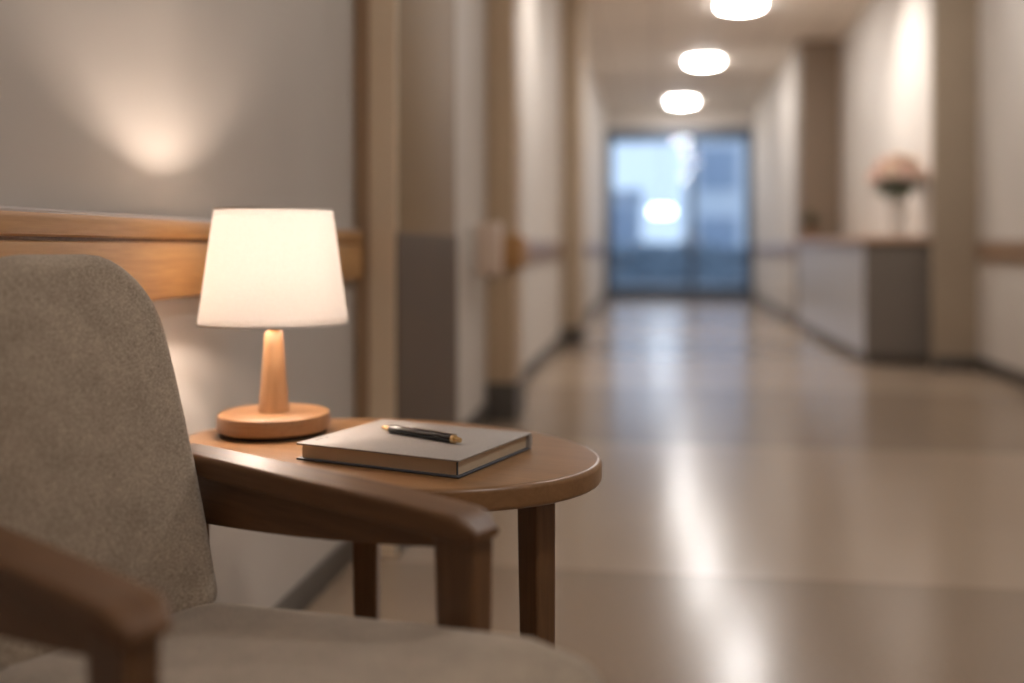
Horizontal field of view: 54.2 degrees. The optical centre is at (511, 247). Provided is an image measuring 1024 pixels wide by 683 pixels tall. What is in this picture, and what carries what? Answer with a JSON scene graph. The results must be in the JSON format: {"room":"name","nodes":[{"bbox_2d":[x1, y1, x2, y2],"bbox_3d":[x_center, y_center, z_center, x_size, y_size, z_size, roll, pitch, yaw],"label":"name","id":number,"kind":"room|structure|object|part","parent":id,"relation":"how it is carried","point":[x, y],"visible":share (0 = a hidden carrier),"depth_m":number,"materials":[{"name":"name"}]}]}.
{"room":"care facility","nodes":[
{"label":"care facility","id":0,"kind":"room"},
{"bbox_2d":[0,0,604,607],"bbox_3d":[0.137,-0.750,7.633,0.150,3.300,20.350,0,0,8],"label":"wall","id":1,"kind":"structure","parent":0,"point":[170,108],"depth_m":2.16,"materials":[{"name":"paint"}]},
{"bbox_2d":[0,206,361,300],"bbox_3d":[-0.828,0.017,0.245,0.032,0.146,5.350,0,0,8],"label":"wall handrail","id":2,"kind":"object","parent":1,"relation":"attached to","point":[166,255],"visible":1,"depth_m":1.64,"materials":[{"name":"brown wood"}]},
{"bbox_2d":[273,541,352,610],"bbox_3d":[-0.839,0.863,0.235,0.012,0.075,5.428,0,0,8],"label":"baseboard","id":3,"kind":"structure","parent":1,"relation":"attached to","point":[308,590],"depth_m":2.58,"materials":[{"name":"rubber"}]},
{"bbox_2d":[355,0,457,556],"bbox_3d":[-0.331,-0.750,3.365,0.132,3.300,0.912,0,0,8],"label":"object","id":4,"kind":"structure","parent":1,"relation":"attached to","point":[406,293],"depth_m":3.03,"materials":[{"name":"beige paint"}]},
{"bbox_3d":[-0.439,-0.750,2.931,0.041,3.300,0.022,0,0,8],"label":"casing","id":5,"kind":"part","parent":4,"relation":"part of","materials":[{"name":"brown wood"}]},
{"bbox_3d":[-0.377,-0.750,2.925,0.084,3.300,0.015,0,0,8],"label":"corner trim","id":6,"kind":"part","parent":4,"relation":"part of","materials":[{"name":"beige paint"}]},
{"bbox_3d":[-0.273,0.378,3.358,0.008,0.845,0.898,0,0,8],"label":"dado panel","id":7,"kind":"part","parent":4,"relation":"part of","materials":[{"name":"brown paint"}]},
{"bbox_2d":[464,402,487,424],"bbox_3d":[-0.229,0.850,4.505,0.012,0.100,1.375,0,0,8],"label":"baseboard","id":8,"kind":"structure","parent":1,"relation":"attached to","point":[480,417],"depth_m":4.97,"materials":[{"name":"rubber"}]},
{"bbox_2d":[469,222,502,280],"bbox_3d":[-0.124,0.019,4.745,0.150,0.278,0.120,0,0,8],"label":"wall dispenser","id":9,"kind":"object","parent":1,"relation":"attached to","point":[486,238],"visible":1,"depth_m":4.69,"materials":[{"name":"beige plastic"}]},
{"bbox_3d":[-0.182,0.005,4.754,0.034,0.230,0.100,0,0,8],"label":"plate","id":10,"kind":"part","parent":9,"relation":"part of","materials":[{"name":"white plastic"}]},
{"bbox_2d":[486,0,524,421],"bbox_3d":[-0.033,-0.750,5.346,0.162,3.300,0.345,0,0,8],"label":"trim","id":11,"kind":"structure","parent":1,"relation":"attached to","point":[505,381],"depth_m":5.19,"materials":[{"name":"brown wood"}]},
{"bbox_2d":[503,235,529,268],"bbox_3d":[-0.001,0.021,5.326,0.155,0.175,0.355,0,0,8],"label":"wall handrail","id":12,"kind":"object","parent":1,"relation":"attached to","point":[516,248],"visible":0.76,"depth_m":5.15,"materials":[{"name":"brown wood"}]},
{"bbox_2d":[522,334,561,381],"bbox_3d":[0.189,0.850,7.422,0.012,0.100,3.828,0,0,8],"label":"baseboard","id":13,"kind":"structure","parent":1,"relation":"attached to","point":[537,362],"depth_m":7.61,"materials":[{"name":"rubber"}]},
{"bbox_2d":[530,240,563,260],"bbox_3d":[0.199,0.017,7.422,0.032,0.146,3.750,0,0,8],"label":"wall handrail","id":14,"kind":"object","parent":1,"relation":"attached to","point":[539,250],"visible":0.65,"depth_m":7.73,"materials":[{"name":"brown wood"}]},
{"bbox_2d":[561,0,586,344],"bbox_3d":[0.594,-0.750,9.586,0.202,3.300,0.572,0,0,8],"label":"trim","id":15,"kind":"structure","parent":1,"relation":"attached to","point":[573,325],"depth_m":9.32,"materials":[{"name":"paint"}]},
{"bbox_2d":[585,244,605,254],"bbox_3d":[1.087,0.017,13.633,0.032,0.146,7.500,0,0,8],"label":"wall handrail","id":16,"kind":"object","parent":1,"relation":"attached to","point":[590,249],"visible":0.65,"depth_m":14.00,"materials":[{"name":"brown wood"}]},
{"bbox_2d":[585,293,605,319],"bbox_3d":[1.092,0.850,13.739,0.012,0.100,7.790,0,0,8],"label":"baseboard","id":17,"kind":"structure","parent":1,"relation":"attached to","point":[597,303],"depth_m":14.33,"materials":[{"name":"rubber"}]},
{"bbox_2d":[305,299,1023,682],"bbox_3d":[1.872,0.950,7.334,3.770,0.100,20.650,0,0,8],"label":"floor","id":18,"kind":"structure","parent":0,"point":[771,503],"depth_m":3.35,"materials":[{"name":"beige tile"}]},
{"bbox_2d":[0,254,601,682],"bbox_3d":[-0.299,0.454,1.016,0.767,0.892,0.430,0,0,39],"label":"armchair","id":19,"kind":"object","parent":18,"relation":"on","point":[108,505],"visible":1,"depth_m":1.14,"materials":[{"name":"beige fabric"}]},
{"bbox_3d":[-0.490,0.285,0.931,0.559,0.032,0.058,0,0,39],"label":"armrest","id":20,"kind":"part","parent":19,"relation":"part of","materials":[{"name":"brown wood"}]},
{"bbox_3d":[-0.529,0.238,1.217,0.159,0.460,0.312,0,0,39],"label":"backrest","id":21,"kind":"part","parent":19,"relation":"part of","materials":[{"name":"grey fabric"}]},
{"bbox_3d":[-0.303,0.599,0.780,0.061,0.602,0.031,0,0,39],"label":"leg","id":22,"kind":"part","parent":19,"relation":"part of","materials":[{"name":"brown wood"}]},
{"bbox_3d":[-0.237,0.456,0.981,0.627,0.182,0.310,0,0,39],"label":"seat","id":23,"kind":"part","parent":19,"relation":"part of","materials":[{"name":"grey fabric"}]},
{"bbox_3d":[-0.249,0.289,1.214,0.576,0.033,0.058,0,0,39],"label":"armrest","id":24,"kind":"part","parent":19,"relation":"part of","materials":[{"name":"brown wood"}]},
{"bbox_3d":[-0.052,0.599,1.063,0.061,0.602,0.031,0,0,39],"label":"leg","id":25,"kind":"part","parent":19,"relation":"part of","materials":[{"name":"brown wood"}]},
{"bbox_2d":[189,419,601,646],"bbox_3d":[-0.212,0.610,1.603,0.728,0.580,0.524,0,0,23],"label":"side table","id":26,"kind":"object","parent":18,"relation":"on","point":[554,470],"visible":0.48,"depth_m":1.45,"materials":[{"name":"brown wood"}]},
{"bbox_2d":[196,206,348,441],"bbox_3d":[-0.413,0.124,1.735,0.256,0.392,0.256,0,0,8],"label":"table lamp","id":27,"kind":"object","parent":26,"relation":"on","point":[273,269],"visible":1,"depth_m":1.65,"materials":[{"name":"white fabric"}]},
{"bbox_3d":[-0.413,0.032,1.735,0.255,0.200,0.255,0,0,8],"label":"lamp shade","id":28,"kind":"part","parent":27,"relation":"part of","materials":[{"name":"fabric"}]},
{"bbox_3d":[-0.413,0.214,1.735,0.054,0.138,0.054,0,0,8],"label":"stem","id":29,"kind":"part","parent":27,"relation":"part of","materials":[{"name":"brown wood"}]},
{"bbox_3d":[-0.257,0.627,1.770,0.047,0.546,0.047,0,0,3],"label":"leg","id":30,"kind":"part","parent":26,"relation":"part of","materials":[{"name":"brown wood"}]},
{"bbox_2d":[296,419,531,478],"bbox_3d":[-0.147,0.307,1.553,0.283,0.026,0.236,0,0,27],"label":"book","id":31,"kind":"object","parent":26,"relation":"on","point":[368,445],"visible":0.95,"depth_m":1.49,"materials":[{"name":"paper"}]},
{"bbox_2d":[381,425,461,443],"bbox_3d":[-0.143,0.287,1.549,0.174,0.015,0.013,0,0,39],"label":"pen","id":32,"kind":"object","parent":31,"relation":"on","point":[452,438],"visible":1,"depth_m":1.54,"materials":[{"name":"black metal"}]},
{"bbox_3d":[0.036,0.627,1.461,0.042,0.546,0.044,0,0,-45],"label":"leg","id":33,"kind":"part","parent":26,"relation":"part of","materials":[{"name":"brown wood"}]},
{"bbox_2d":[795,236,930,365],"bbox_3d":[3.205,0.405,9.467,0.525,0.990,3.710,0,0,8],"label":"reception desk","id":34,"kind":"object","parent":18,"relation":"on","point":[867,297],"depth_m":7.69,"materials":[{"name":"laminate"}]},
{"bbox_2d":[799,211,822,238],"bbox_3d":[3.289,-0.249,11.022,0.277,0.318,0.230,0,0,8],"label":"potted plant","id":35,"kind":"object","parent":34,"relation":"on","point":[811,232],"visible":0.9,"depth_m":10.97,"materials":[{"name":"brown plant"}]},
{"bbox_3d":[3.290,-0.155,10.995,0.160,0.130,0.160,0,0,8],"label":"pot","id":36,"kind":"part","parent":35,"relation":"part of","materials":[{"name":"brown ceramic"}]},
{"bbox_3d":[2.990,0.388,9.497,0.030,0.865,3.590,0,0,8],"label":"panel","id":37,"kind":"part","parent":34,"relation":"part of","materials":[{"name":"laminate"}]},
{"bbox_2d":[795,236,930,243],"bbox_3d":[3.205,-0.068,9.467,0.525,0.045,3.710,0,0,8],"label":"countertop","id":38,"kind":"structure","parent":34,"relation":"on","point":[860,238],"depth_m":7.66,"materials":[{"name":"brown wood"}]},
{"bbox_2d":[885,201,907,235],"bbox_3d":[3.039,-0.228,7.899,0.170,0.275,0.170,0,0,8],"label":"vase","id":39,"kind":"object","parent":34,"relation":"on","point":[896,211],"visible":0.88,"depth_m":7.84,"materials":[{"name":"beige ceramic"}]},
{"bbox_2d":[867,152,927,201],"bbox_3d":[3.038,-0.440,7.896,0.456,0.640,0.466,0,0,8],"label":"bouquet","id":40,"kind":"object","parent":39,"relation":"in","point":[898,167],"visible":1,"depth_m":7.82,"materials":[{"name":"pink plant"}]},
{"bbox_3d":[2.963,0.388,7.673,0.495,0.865,0.030,0,0,8],"label":"panel","id":41,"kind":"part","parent":34,"relation":"part of","materials":[{"name":"grey laminate"}]},
{"bbox_2d":[605,109,752,129],"bbox_3d":[2.870,-2.240,17.561,2.650,0.320,0.120,0,0,8],"label":"wall","id":42,"kind":"structure","parent":0,"point":[697,118],"depth_m":17.49,"materials":[{"name":"beige paint"}]},
{"bbox_2d":[651,207,672,214],"bbox_3d":[3.097,-1.472,20.670,0.450,1.575,0.450,0,0,8],"label":"pendant light","id":43,"kind":"object","parent":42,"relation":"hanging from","point":[660,210],"visible":0.97,"depth_m":20.48,"materials":[{"name":"white"}]},
{"bbox_2d":[605,128,752,299],"bbox_3d":[2.910,-0.590,17.487,2.550,2.980,0.154,0,0,8],"label":"door","id":44,"kind":"structure","parent":42,"relation":"in","point":[691,292],"depth_m":17.44,"materials":[{"name":"glass"},{"name":"metal"}]},
{"bbox_3d":[3.236,-0.150,17.402,0.028,0.427,0.078,0,0,8],"label":"handle","id":45,"kind":"part","parent":44,"relation":"part of","materials":[{"name":"silver metal"}]},
{"bbox_2d":[613,138,744,143],"bbox_3d":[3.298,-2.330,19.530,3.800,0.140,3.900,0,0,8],"label":"trim","id":46,"kind":"structure","parent":42,"relation":"attached to","point":[716,139],"depth_m":21.02,"materials":[{"name":"grey metal"}]},
{"bbox_2d":[584,0,874,111],"bbox_3d":[1.872,-2.450,7.334,3.770,0.100,20.650,0,0,8],"label":"ceiling","id":47,"kind":"structure","parent":0,"point":[637,51],"depth_m":11.85,"materials":[{"name":"paint"}]},
{"bbox_2d":[667,99,696,104],"bbox_3d":[2.771,-2.369,16.302,0.480,0.059,0.480,0,0,8],"label":"ceiling light","id":48,"kind":"object","parent":47,"relation":"attached to","point":[673,101],"visible":1,"depth_m":16.17,"materials":[{"name":"white plastic"}]},
{"bbox_2d":[685,57,722,66],"bbox_3d":[2.457,-2.369,12.801,0.480,0.059,0.480,0,0,8],"label":"ceiling light","id":49,"kind":"object","parent":47,"relation":"attached to","point":[700,61],"visible":1,"depth_m":12.68,"materials":[{"name":"white plastic"}]},
{"bbox_2d":[716,0,765,11],"bbox_3d":[2.244,-2.369,9.801,0.480,0.059,0.480,0,0,8],"label":"ceiling light","id":50,"kind":"object","parent":47,"relation":"attached to","point":[727,5],"visible":1,"depth_m":9.71,"materials":[{"name":"white plastic"}]},
{"bbox_2d":[753,51,794,313],"bbox_3d":[4.199,-0.750,14.426,0.870,3.300,5.750,0,0,8],"label":"wall","id":51,"kind":"structure","parent":0,"point":[774,113],"depth_m":14.08,"materials":[{"name":"beige paint"}]},
{"bbox_2d":[753,243,794,254],"bbox_3d":[3.760,0.017,14.539,0.032,0.146,4.950,0,0,8],"label":"wall handrail","id":52,"kind":"object","parent":51,"relation":"attached to","point":[778,249],"visible":0.9,"depth_m":13.81,"materials":[{"name":"brown wood"}]},
{"bbox_2d":[753,295,794,321],"bbox_3d":[3.780,0.850,14.612,0.012,0.100,5.300,0,0,8],"label":"baseboard","id":53,"kind":"structure","parent":51,"relation":"attached to","point":[789,315],"depth_m":13.98,"materials":[{"name":"rubber"}]},
{"bbox_2d":[841,0,930,236],"bbox_3d":[3.711,-0.750,9.470,0.435,3.300,4.200,0,0,8],"label":"wall","id":54,"kind":"structure","parent":0,"point":[886,53],"depth_m":9.35,"materials":[{"name":"beige paint"}]},
{"bbox_2d":[795,39,840,325],"bbox_3d":[3.585,-0.750,11.736,0.455,3.300,0.450,0,0,8],"label":"trim","id":55,"kind":"structure","parent":54,"relation":"attached to","point":[817,62],"depth_m":11.52,"materials":[{"name":"brown wood"}]},
{"bbox_2d":[979,0,1023,371],"bbox_3d":[2.798,-0.750,2.226,0.190,3.300,10.400,0,0,8],"label":"wall","id":56,"kind":"structure","parent":0,"point":[1001,22],"depth_m":6.88,"materials":[{"name":"beige paint"}]},
{"bbox_2d":[931,0,978,369],"bbox_3d":[3.282,-0.750,7.410,0.320,3.300,0.060,0,0,8],"label":"pillar","id":57,"kind":"structure","parent":56,"relation":"attached to","point":[954,23],"depth_m":7.38,"materials":[{"name":"beige paint"}]},
{"bbox_2d":[934,356,977,369],"bbox_3d":[3.271,0.850,7.375,0.308,0.100,0.012,0,0,8],"label":"baseboard","id":58,"kind":"structure","parent":56,"relation":"attached to","point":[940,362],"depth_m":7.37,"materials":[{"name":"rubber"}]},
{"bbox_2d":[977,239,1023,261],"bbox_3d":[2.686,0.017,2.227,0.032,0.146,10.270,0,0,8],"label":"wall handrail","id":59,"kind":"object","parent":56,"relation":"attached to","point":[987,250],"visible":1,"depth_m":6.79,"materials":[{"name":"brown wood"}]},
{"bbox_2d":[978,357,1023,387],"bbox_3d":[2.696,0.850,2.226,0.012,0.100,10.370,0,0,8],"label":"baseboard","id":60,"kind":"structure","parent":56,"relation":"attached to","point":[1006,373],"depth_m":6.84,"materials":[{"name":"rubber"}]},
{"label":"outside","id":61,"kind":"structure","parent":0,"visible":0},
{"bbox_2d":[613,282,744,286],"bbox_3d":[6.500,0.970,38.392,30.000,0.100,42.150,0,0,8],"label":"ground","id":62,"kind":"structure","parent":61,"point":[627,284],"depth_m":25.20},
{"bbox_2d":[613,189,643,244],"bbox_3d":[2.573,-0.705,43.069,6.100,3.250,6.200,0,0,8],"label":"building","id":63,"kind":"structure","parent":62,"relation":"on","point":[627,203],"depth_m":39.72,"materials":[{"name":"stone"}]},
{"bbox_2d":[613,240,744,282],"bbox_3d":[4.904,0.411,27.071,10.269,1.354,1.392,0,0,8],"label":"hedge","id":64,"kind":"object","parent":62,"relation":"on","point":[644,261],"visible":0.33,"depth_m":26.72,"materials":[{"name":"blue plant"}]},
{"bbox_2d":[681,142,744,247],"bbox_3d":[9.247,-1.505,36.054,6.100,4.850,6.200,0,0,8],"label":"building","id":65,"kind":"structure","parent":62,"relation":"on","point":[719,166],"depth_m":33.34,"materials":[{"name":"stone"}]}
]}

